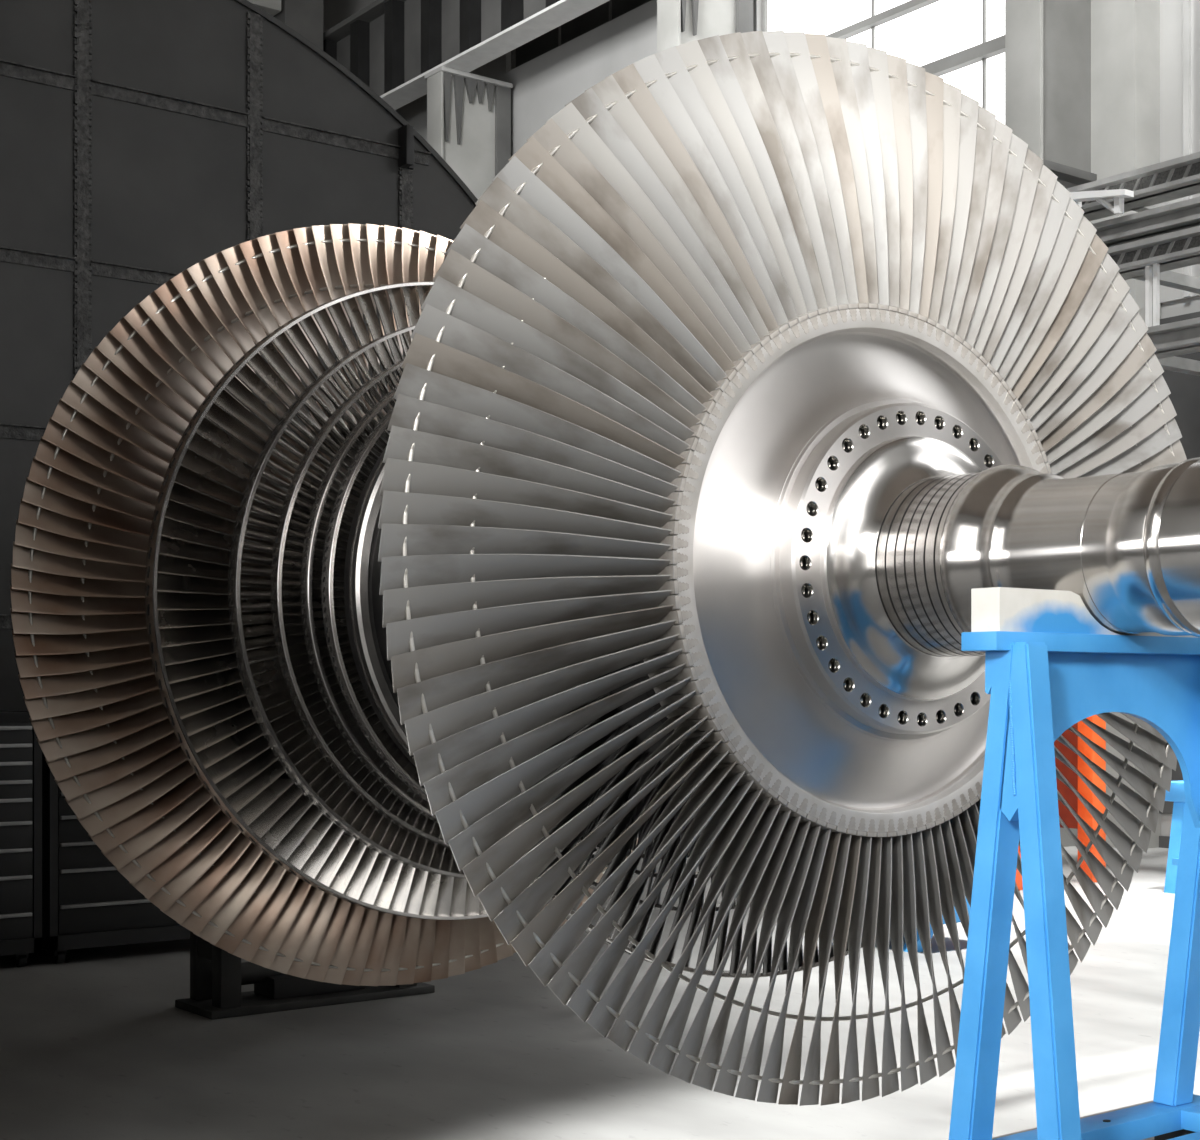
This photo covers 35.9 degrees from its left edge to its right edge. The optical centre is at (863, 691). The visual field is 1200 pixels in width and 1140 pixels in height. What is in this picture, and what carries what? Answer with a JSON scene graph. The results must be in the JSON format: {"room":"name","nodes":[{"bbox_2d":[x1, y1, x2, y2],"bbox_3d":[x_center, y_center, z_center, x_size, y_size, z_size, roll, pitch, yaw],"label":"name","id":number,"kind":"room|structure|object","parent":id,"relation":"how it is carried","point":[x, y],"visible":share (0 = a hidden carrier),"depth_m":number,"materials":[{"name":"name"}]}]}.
{"room":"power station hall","nodes":[
{"label":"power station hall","id":0,"kind":"room"},
{"bbox_2d":[0,835,1199,1139],"bbox_3d":[-6.788,1.470,12.177,21.600,0.150,40.500,0,0,-42],"label":"floor","id":1,"kind":"structure","parent":0,"point":[95,1044],"depth_m":7.02,"materials":[{"name":"concrete"}]},
{"bbox_2d":[0,711,41,966],"bbox_3d":[-4.772,0.748,9.094,1.062,1.293,0.690,0,0,-42],"label":"cabinet","id":2,"kind":"object","parent":1,"relation":"on","point":[20,750],"visible":0.96,"depth_m":9.13,"materials":[{"name":"black metal"}]},
{"bbox_2d":[25,711,189,962],"bbox_3d":[-3.958,0.748,9.815,1.062,1.293,0.690,0,0,-42],"label":"cabinet","id":3,"kind":"object","parent":1,"relation":"on","point":[87,902],"visible":0.32,"depth_m":9.33,"materials":[{"name":"black metal"}]},
{"bbox_2d":[0,0,477,710],"bbox_3d":[-5.176,-1.501,10.720,8.352,5.807,1.620,0,0,-42],"label":"storage tank","id":4,"kind":"object","parent":1,"relation":"on","point":[142,142],"visible":0.16,"depth_m":10.64,"materials":[{"name":"metal"}]},
{"bbox_2d":[274,0,322,49],"bbox_3d":[-8.598,-5.885,26.198,1.288,14.559,0.900,0,0,-42],"label":"post","id":5,"kind":"object","parent":1,"relation":"on","point":[305,17],"visible":0.02,"depth_m":26.11,"materials":[{"name":"metal"}]},
{"bbox_2d":[175,931,434,1019],"bbox_3d":[-2.516,0.573,8.221,1.050,1.644,0.412,0,0,-42],"label":"support stand","id":6,"kind":"object","parent":1,"relation":"on","point":[217,976],"visible":0.31,"depth_m":8.02,"materials":[{"name":"paint"}]},
{"bbox_2d":[10,31,1199,1105],"bbox_3d":[-0.760,-0.339,6.045,3.001,3.001,5.925,0,0,-42],"label":"turbine rotor","id":7,"kind":"object","parent":6,"relation":"on","point":[684,486],"visible":0.95,"depth_m":5.01,"materials":[{"name":"metal"}]},
{"bbox_2d":[424,66,512,198],"bbox_3d":[-5.309,-3.423,24.415,1.065,9.636,0.472,0,0,-42],"label":"column","id":8,"kind":"structure","parent":1,"relation":"on","point":[469,114],"depth_m":24.27,"materials":[{"name":"grey metal"}]},
{"bbox_2d":[323,0,609,109],"bbox_3d":[-4.953,-8.957,23.515,0.465,1.425,18.450,0,0,-42],"label":"girder","id":9,"kind":"object","parent":8,"relation":"on","point":[390,46],"visible":0.37,"depth_m":24.25,"materials":[{"name":"metal"}]},
{"bbox_2d":[657,0,752,52],"bbox_3d":[-1.782,-3.423,20.430,1.065,9.636,0.489,0,0,-42],"label":"column","id":10,"kind":"structure","parent":1,"relation":"on","point":[679,22],"depth_m":20.22,"materials":[{"name":"grey paint"}]},
{"bbox_2d":[903,896,970,951],"bbox_3d":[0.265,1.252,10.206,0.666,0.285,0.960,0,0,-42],"label":"trestle","id":11,"kind":"object","parent":1,"relation":"on","point":[919,946],"visible":0.02,"depth_m":9.77,"materials":[{"name":"blue paint"}]},
{"bbox_2d":[1015,715,1105,889],"bbox_3d":[0.973,0.712,13.537,0.975,1.367,1.350,0,0,-42],"label":"machine","id":12,"kind":"object","parent":1,"relation":"on","point":[1076,741],"visible":0.03,"depth_m":13.34,"materials":[{"name":"paint"}]},
{"bbox_2d":[992,1100,1153,1139],"bbox_3d":[0.793,1.320,4.164,2.085,0.150,1.950,0,0,-42],"label":"plate","id":13,"kind":"object","parent":1,"relation":"on","point":[1150,1138],"visible":0.02,"depth_m":5.32,"materials":[{"name":"blue metal"}]},
{"bbox_2d":[949,587,1199,1139],"bbox_3d":[0.626,0.502,4.455,1.050,1.486,0.420,0,0,-42],"label":"support stand","id":14,"kind":"object","parent":13,"relation":"on","point":[1050,666],"visible":0.98,"depth_m":4.26,"materials":[{"name":"blue paint"}]},
{"bbox_2d":[1005,0,1160,847],"bbox_3d":[1.967,-5.885,16.250,1.110,14.559,0.868,0,0,-42],"label":"column","id":15,"kind":"structure","parent":1,"relation":"on","point":[1082,77],"depth_m":16.19,"materials":[{"name":"white metal"}]},
{"bbox_2d":[1164,781,1184,893],"bbox_3d":[2.587,1.012,12.561,0.666,0.765,0.960,0,0,-42],"label":"trestle","id":16,"kind":"object","parent":1,"relation":"on","point":[1176,794],"visible":0.41,"depth_m":12.62,"materials":[{"name":"blue paint"}]},
{"bbox_2d":[323,0,1199,835],"bbox_3d":[0.918,-5.922,18.997,1.020,14.634,40.500,0,0,-42],"label":"wall","id":17,"kind":"structure","parent":0,"point":[543,85],"depth_m":22.47,"materials":[{"name":"white paint"}]},
{"bbox_2d":[511,0,650,69],"bbox_3d":[-3.662,-10.262,23.606,0.120,3.555,3.525,0,0,-42],"label":"window","id":18,"kind":"structure","parent":17,"relation":"in","point":[610,10],"depth_m":23.83,"materials":[{"name":"paint"}]},
{"bbox_2d":[762,0,1004,123],"bbox_3d":[0.160,-6.864,19.287,0.120,10.350,3.960,0,0,-42],"label":"window","id":19,"kind":"structure","parent":17,"relation":"in","point":[961,43],"depth_m":18.73,"materials":[{"name":"glass"}]},
{"bbox_2d":[1067,152,1199,220],"bbox_3d":[5.016,-3.963,12.207,1.818,0.200,9.900,0,0,-42],"label":"beam","id":20,"kind":"structure","parent":17,"relation":"attached to","point":[1154,185],"depth_m":14.12,"materials":[{"name":"metal"}]},
{"bbox_2d":[1070,189,1133,215],"bbox_3d":[1.861,-3.842,14.282,0.144,0.270,0.630,0,0,-42],"label":"bracket","id":21,"kind":"object","parent":20,"relation":"attached to","point":[1118,195],"visible":0.85,"depth_m":14.17,"materials":[{"name":"white metal"}]},
{"bbox_2d":[1092,197,1199,246],"bbox_3d":[5.016,-3.645,12.207,1.818,0.160,9.900,0,0,-42],"label":"beam","id":22,"kind":"structure","parent":17,"relation":"attached to","point":[1185,214],"depth_m":14.07,"materials":[{"name":"metal"}]},
{"bbox_2d":[1107,226,1199,293],"bbox_3d":[5.016,-3.411,12.207,1.818,0.189,9.900,0,0,-42],"label":"beam","id":23,"kind":"structure","parent":17,"relation":"attached to","point":[1181,248],"depth_m":14.11,"materials":[{"name":"metal"}]},
{"bbox_2d":[1158,836,1169,847],"bbox_3d":[0.553,1.343,18.673,0.045,0.105,40.500,0,0,-42],"label":"baseboard","id":24,"kind":"structure","parent":17,"relation":"attached to","point":[1163,840],"depth_m":16.23,"materials":[{"name":"grey"}]},
{"bbox_2d":[1146,317,1199,375],"bbox_3d":[5.016,-2.726,12.207,1.818,0.183,9.900,0,0,-42],"label":"beam","id":25,"kind":"structure","parent":17,"relation":"attached to","point":[1170,340],"depth_m":13.97,"materials":[{"name":"metal"}]},
{"bbox_2d":[1145,263,1159,326],"bbox_3d":[2.245,-3.071,14.107,0.038,0.507,0.112,0,0,-42],"label":"post","id":26,"kind":"object","parent":25,"relation":"on","point":[1156,267],"visible":0.86,"depth_m":14.08,"materials":[{"name":"white metal"}]},
{"bbox_2d":[1183,0,1191,297],"bbox_3d":[2.862,-7.915,16.030,0.045,8.850,0.060,0,0,-42],"label":"trim","id":27,"kind":"structure","parent":17,"relation":"attached to","point":[1186,3],"depth_m":16.01,"materials":[{"name":"paint"}]},
{"bbox_3d":[-6.788,-13.314,12.177,21.600,0.150,40.500,0,0,-42],"label":"ceiling","id":28,"kind":"structure","parent":0,"visible":0},
{"bbox_2d":[247,0,280,15],"bbox_3d":[-10.928,-11.469,27.041,2.400,3.540,5.250,0,0,-42],"label":"duct","id":29,"kind":"object","parent":28,"relation":"hanging from","point":[272,7],"visible":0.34,"depth_m":25.78,"materials":[{"name":"grey metal"}]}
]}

